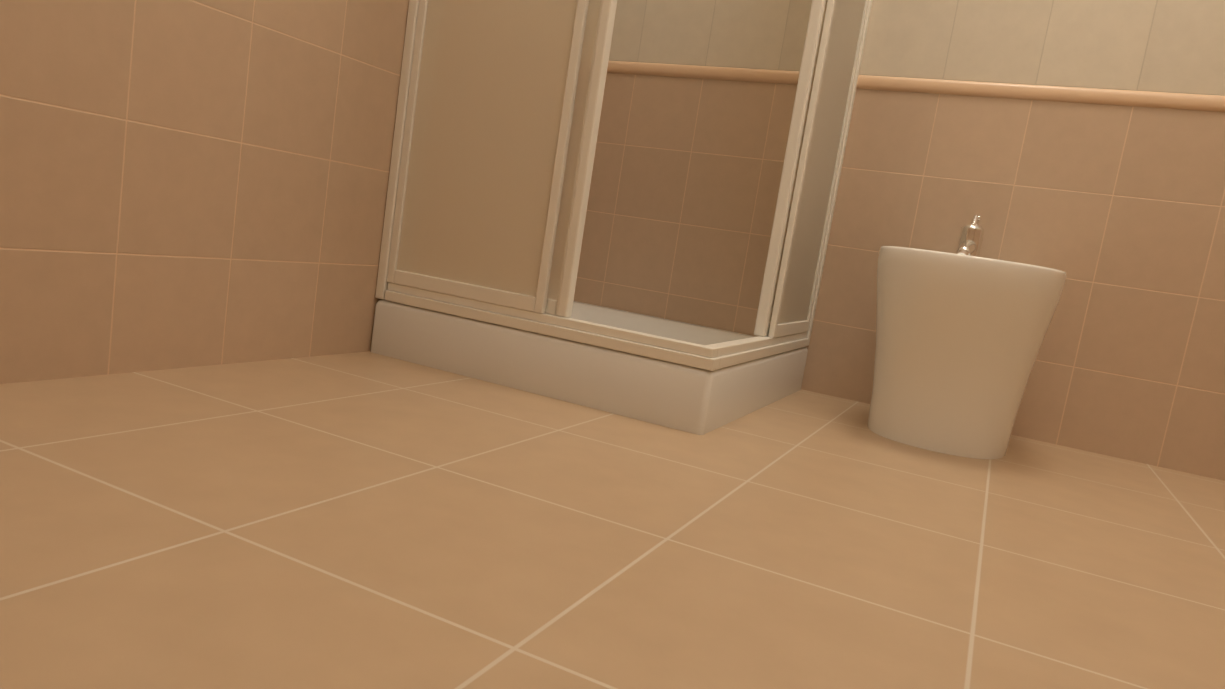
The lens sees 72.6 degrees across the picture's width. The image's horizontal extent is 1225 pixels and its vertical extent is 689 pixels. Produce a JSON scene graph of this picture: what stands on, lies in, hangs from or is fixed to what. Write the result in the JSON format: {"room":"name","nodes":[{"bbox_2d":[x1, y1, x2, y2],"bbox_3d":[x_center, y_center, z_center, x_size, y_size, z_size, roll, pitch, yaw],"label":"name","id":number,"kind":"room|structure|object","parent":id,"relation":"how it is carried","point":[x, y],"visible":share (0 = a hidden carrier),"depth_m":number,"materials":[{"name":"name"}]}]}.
{"room":"bathroom","nodes":[
{"label":"bathroom","id":0,"kind":"room"},
{"bbox_2d":[0,0,408,383],"bbox_3d":[-0.566,-1.298,1.352,0.120,2.700,2.690,12,8,24],"label":"wall","id":1,"kind":"structure","parent":0,"point":[189,183],"depth_m":1.39,"materials":[{"name":"tile"}]},
{"bbox_2d":[0,351,1224,688],"bbox_3d":[0.414,0.329,0.985,2.790,0.100,2.690,12,8,24],"label":"floor","id":2,"kind":"structure","parent":0,"point":[368,519],"depth_m":0.92,"materials":[{"name":"tile"}]},
{"bbox_2d":[370,299,807,434],"bbox_3d":[-0.005,0.010,2.061,0.795,0.120,0.828,12,8,24],"label":"shower tray","id":3,"kind":"object","parent":2,"relation":"on","point":[693,400],"visible":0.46,"depth_m":1.70,"materials":[{"name":"white ceramic"}]},
{"bbox_2d":[375,0,872,370],"bbox_3d":[0.153,-1.024,1.925,0.794,1.989,0.827,12,8,24],"label":"shower enclosure","id":4,"kind":"object","parent":3,"relation":"on","point":[498,113],"visible":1,"depth_m":1.73,"materials":[{"name":"white"}]},
{"bbox_2d":[867,215,1066,458],"bbox_3d":[0.762,-0.044,1.835,0.366,0.516,0.556,12,8,24],"label":"bidet","id":5,"kind":"object","parent":2,"relation":"on","point":[961,333],"visible":1,"depth_m":1.66,"materials":[{"name":"white ceramic"}]},
{"bbox_2d":[574,0,1224,480],"bbox_3d":[1.227,-1.101,1.938,2.670,2.700,0.120,12,8,24],"label":"wall","id":6,"kind":"structure","parent":0,"point":[1116,214],"depth_m":2.06,"materials":[{"name":"tile"}]},
{"bbox_3d":[0.128,-0.962,-0.381,2.670,2.700,0.120,12,8,24],"label":"wall","id":7,"kind":"structure","parent":0,"visible":0},
{"bbox_2d":[607,60,1224,111],"bbox_3d":[1.067,-0.594,1.973,2.550,0.034,0.008,12,8,24],"label":"trim","id":8,"kind":"structure","parent":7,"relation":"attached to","point":[1125,97],"depth_m":2.04,"materials":[{"name":"beige"}]}
]}

